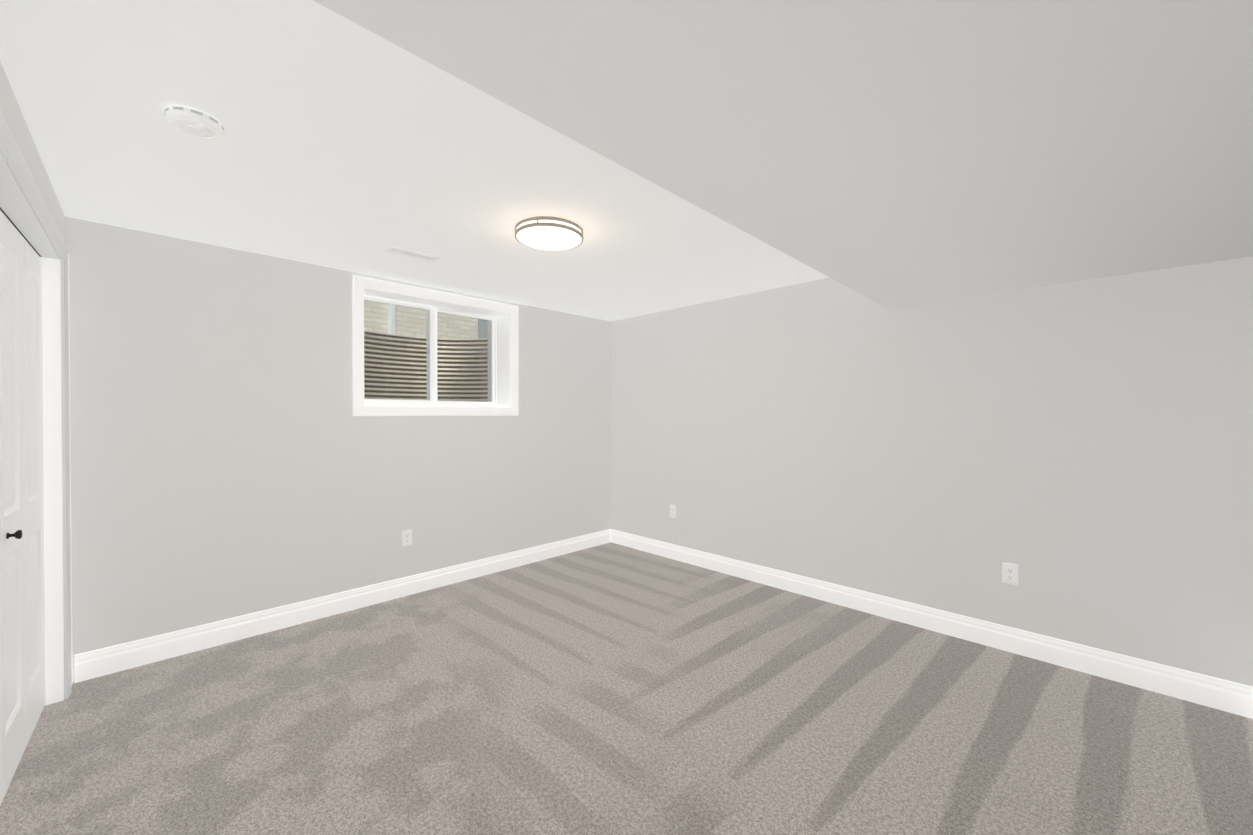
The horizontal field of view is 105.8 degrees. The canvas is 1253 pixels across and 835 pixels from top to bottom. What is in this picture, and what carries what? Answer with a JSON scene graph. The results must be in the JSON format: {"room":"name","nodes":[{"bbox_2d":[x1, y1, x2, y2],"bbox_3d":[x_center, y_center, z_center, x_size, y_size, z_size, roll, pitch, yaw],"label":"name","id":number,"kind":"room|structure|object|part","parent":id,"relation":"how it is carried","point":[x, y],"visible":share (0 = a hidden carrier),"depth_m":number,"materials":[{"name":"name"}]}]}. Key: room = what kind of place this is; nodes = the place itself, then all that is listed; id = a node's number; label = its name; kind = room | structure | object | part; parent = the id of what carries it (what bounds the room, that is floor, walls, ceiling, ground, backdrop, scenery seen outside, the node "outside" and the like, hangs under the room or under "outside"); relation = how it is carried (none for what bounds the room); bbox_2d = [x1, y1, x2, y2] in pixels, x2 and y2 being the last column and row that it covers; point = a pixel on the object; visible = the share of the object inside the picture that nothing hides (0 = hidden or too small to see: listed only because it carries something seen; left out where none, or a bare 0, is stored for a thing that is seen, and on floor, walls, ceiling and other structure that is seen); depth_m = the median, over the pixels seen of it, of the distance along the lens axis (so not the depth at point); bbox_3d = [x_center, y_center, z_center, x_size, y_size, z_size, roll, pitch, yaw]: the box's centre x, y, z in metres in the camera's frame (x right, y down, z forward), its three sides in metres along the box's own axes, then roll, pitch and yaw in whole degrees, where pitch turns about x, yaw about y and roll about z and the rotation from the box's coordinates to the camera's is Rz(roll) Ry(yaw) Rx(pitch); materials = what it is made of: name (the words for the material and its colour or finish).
{"room":"empty basement room","nodes":[
{"label":"empty basement room","id":0,"kind":"room"},
{"bbox_2d":[0,62,64,627],"bbox_3d":[-1.328,0.120,0.838,4.083,2.386,0.120,0,1,45],"label":"wall","id":1,"kind":"structure","parent":0,"point":[14,118],"depth_m":1.54,"materials":[{"name":"white paint"}]},
{"bbox_2d":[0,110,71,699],"bbox_3d":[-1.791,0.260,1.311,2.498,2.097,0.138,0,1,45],"label":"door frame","id":2,"kind":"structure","parent":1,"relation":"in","point":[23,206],"depth_m":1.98,"materials":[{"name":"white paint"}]},
{"bbox_2d":[41,257,63,705],"bbox_3d":[-1.798,0.294,1.304,2.400,2.028,0.118,0,1,45],"label":"door frame","id":3,"kind":"structure","parent":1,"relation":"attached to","point":[52,442],"depth_m":2.16,"materials":[{"name":"white paint"}]},
{"bbox_2d":[0,208,40,256],"bbox_3d":[-1.816,-0.719,1.279,2.358,0.001,0.066,0,1,45],"label":"door track","id":4,"kind":"object","parent":3,"relation":"attached to","point":[3,212],"visible":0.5,"depth_m":1.82,"materials":[{"name":"black"}]},
{"bbox_2d":[0,210,45,804],"bbox_3d":[-1.823,0.294,1.279,2.354,2.005,0.116,0,1,45],"label":"closet door","id":5,"kind":"structure","parent":3,"relation":"attached to","point":[22,642],"depth_m":1.81,"materials":[{"name":"white paint"}]},
{"bbox_3d":[-1.761,0.415,1.254,1.188,0.033,0.065,0,1,45],"label":"closet door knobs","id":6,"kind":"part","parent":5,"relation":"part of","materials":[{"name":"black metal"}]},
{"bbox_2d":[68,254,72,686],"bbox_3d":[-2.684,0.253,2.274,0.130,2.097,0.012,0,1,45],"label":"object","id":7,"kind":"object","parent":1,"relation":"attached to","point":[70,471],"visible":0.21,"depth_m":2.30,"materials":[{"name":"white paint"}]},
{"bbox_2d":[65,217,610,681],"bbox_3d":[-1.593,0.100,3.757,0.400,2.386,3.898,0,1,45],"label":"wall","id":8,"kind":"structure","parent":0,"point":[231,455],"depth_m":2.86,"materials":[{"name":"white paint"}]},
{"bbox_2d":[75,529,610,682],"bbox_3d":[-1.448,1.227,3.615,0.017,0.135,3.610,0,1,45],"label":"baseboard","id":9,"kind":"structure","parent":8,"relation":"attached to","point":[120,657],"depth_m":2.98,"materials":[{"name":"white paint"}]},
{"bbox_2d":[402,530,411,546],"bbox_3d":[-1.604,0.877,3.461,0.007,0.115,0.070,0,1,45],"label":"electrical outlet","id":10,"kind":"object","parent":8,"relation":"attached to","point":[406,537],"visible":1,"depth_m":3.46,"materials":[{"name":"white plastic"}]},
{"bbox_2d":[364,331,487,401],"bbox_3d":[-1.927,-0.218,4.185,0.672,1.116,1.584,0,1,45],"label":"window well","id":11,"kind":"object","parent":8,"relation":"attached to","point":[400,355],"depth_m":4.55,"materials":[{"name":"metal"}]},
{"bbox_3d":[-1.927,-0.764,4.181,0.672,0.024,1.584,0,1,45],"label":"exterior window well rim","id":12,"kind":"part","parent":11,"relation":"part of","materials":[{"name":"grey metal"}]},
{"bbox_2d":[352,275,518,415],"bbox_3d":[-1.496,-0.493,3.756,0.304,0.953,1.290,0,1,45],"label":"window","id":13,"kind":"structure","parent":8,"relation":"in","point":[360,406],"depth_m":3.74,"materials":[{"name":"white paint"}]},
{"bbox_3d":[-1.575,-0.505,3.835,0.040,0.733,1.092,0,1,45],"label":"glass","id":14,"kind":"part","parent":13,"relation":"part of","materials":[{"name":"clear glass"}]},
{"bbox_3d":[-1.573,-0.502,3.832,0.074,0.783,1.136,0,1,45],"label":"window sashes","id":15,"kind":"part","parent":13,"relation":"part of","materials":[{"name":"white plastic"}]},
{"bbox_3d":[-1.574,-0.494,3.833,0.085,0.821,1.158,0,1,45],"label":"frame","id":16,"kind":"part","parent":13,"relation":"part of","materials":[{"name":"white plastic"}]},
{"bbox_2d":[364,288,510,407],"bbox_3d":[-1.472,-0.493,3.733,0.200,0.821,1.158,0,1,45],"label":"liner","id":17,"kind":"object","parent":13,"relation":"attached to","point":[504,359],"visible":0.58,"depth_m":4.08,"materials":[{"name":"white paint"}]},
{"bbox_2d":[0,0,828,321],"bbox_3d":[-0.514,-1.036,2.681,2.637,0.100,3.658,0,1,45],"label":"ceiling","id":18,"kind":"structure","parent":0,"point":[342,142],"depth_m":1.83,"materials":[{"name":"white paint"}]},
{"bbox_2d":[164,105,223,138],"bbox_3d":[-1.406,-0.956,1.544,0.141,0.042,0.143,0,1,45],"label":"smoke detector","id":19,"kind":"object","parent":18,"relation":"attached to","point":[194,122],"visible":1,"depth_m":1.51,"materials":[{"name":"white plastic"}]},
{"bbox_2d":[383,245,439,261],"bbox_3d":[-1.285,-0.982,2.845,0.115,0.008,0.300,0,1,45],"label":"ceiling vent","id":20,"kind":"object","parent":18,"relation":"in","point":[409,253],"visible":1,"depth_m":2.83,"materials":[{"name":"white plastic"}]},
{"bbox_2d":[515,216,582,250],"bbox_3d":[-0.401,-0.950,2.467,0.352,0.067,0.352,0,1,45],"label":"ceiling light","id":21,"kind":"object","parent":18,"relation":"attached to","point":[550,233],"visible":1,"depth_m":2.38,"materials":[{"name":"silver metal"}]},
{"bbox_2d":[0,542,1252,834],"bbox_3d":[-0.345,1.355,2.039,4.603,0.100,4.598,0,1,45],"label":"floor","id":22,"kind":"structure","parent":0,"point":[610,688],"depth_m":1.97,"materials":[{"name":"carpet"}]},
{"bbox_2d":[313,0,1252,308],"bbox_3d":[0.931,-0.886,1.254,1.466,0.377,3.658,0,1,45],"label":"ceiling","id":23,"kind":"structure","parent":0,"point":[897,152],"depth_m":1.09,"materials":[{"name":"white paint"}]},
{"bbox_2d":[611,256,1252,686],"bbox_3d":[1.371,0.102,3.482,4.203,2.386,0.120,0,1,45],"label":"wall","id":24,"kind":"structure","parent":0,"point":[1079,454],"depth_m":2.73,"materials":[{"name":"white paint"}]},
{"bbox_2d":[670,505,675,517],"bbox_3d":[0.422,0.855,4.335,0.070,0.115,0.007,0,1,45],"label":"electrical outlet","id":25,"kind":"object","parent":24,"relation":"attached to","point":[672,511],"visible":1,"depth_m":4.33,"materials":[{"name":"white plastic"}]},
{"bbox_2d":[611,529,1246,716],"bbox_3d":[1.280,1.227,3.483,4.083,0.135,0.017,0,1,45],"label":"baseboard","id":26,"kind":"structure","parent":24,"relation":"attached to","point":[1215,693],"depth_m":2.69,"materials":[{"name":"white paint"}]},
{"bbox_2d":[1002,562,1017,584],"bbox_3d":[2.138,0.868,2.639,0.070,0.115,0.007,0,1,45],"label":"electrical outlet","id":27,"kind":"object","parent":24,"relation":"attached to","point":[1009,573],"visible":1,"depth_m":2.64,"materials":[{"name":"white plastic"}]},
{"bbox_2d":[1247,685,1252,718],"bbox_3d":[1.436,1.246,0.749,0.017,0.135,3.630,0,1,45],"label":"baseboard","id":28,"kind":"structure","parent":24,"relation":"attached to","point":[1249,688],"depth_m":2.06,"materials":[{"name":"white paint"}]},
{"label":"outside","id":29,"kind":"structure","parent":0,"visible":0},
{"bbox_3d":[-2.891,-0.557,6.708,5.598,0.200,14.000,0,1,45],"label":"lawn","id":30,"kind":"structure","parent":29,"visible":0},
{"bbox_2d":[364,300,477,338],"bbox_3d":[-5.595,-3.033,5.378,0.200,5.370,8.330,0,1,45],"label":"brick house","id":31,"kind":"structure","parent":30,"relation":"on","point":[404,309],"depth_m":7.50,"materials":[{"name":"beige brick"}]},
{"bbox_2d":[388,304,395,334],"bbox_3d":[-3.582,-3.196,7.218,0.068,5.070,0.100,0,1,45],"label":"downspout","id":32,"kind":"object","parent":31,"relation":"attached to","point":[393,326],"depth_m":7.20,"materials":[{"name":"white plastic"}]},
{"bbox_2d":[478,319,487,338],"bbox_3d":[0.044,-3.072,11.052,0.238,5.370,7.670,0,1,45],"label":"house siding","id":33,"kind":"object","parent":30,"relation":"on","point":[481,332],"depth_m":8.31,"materials":[{"name":"grey"}]}
]}

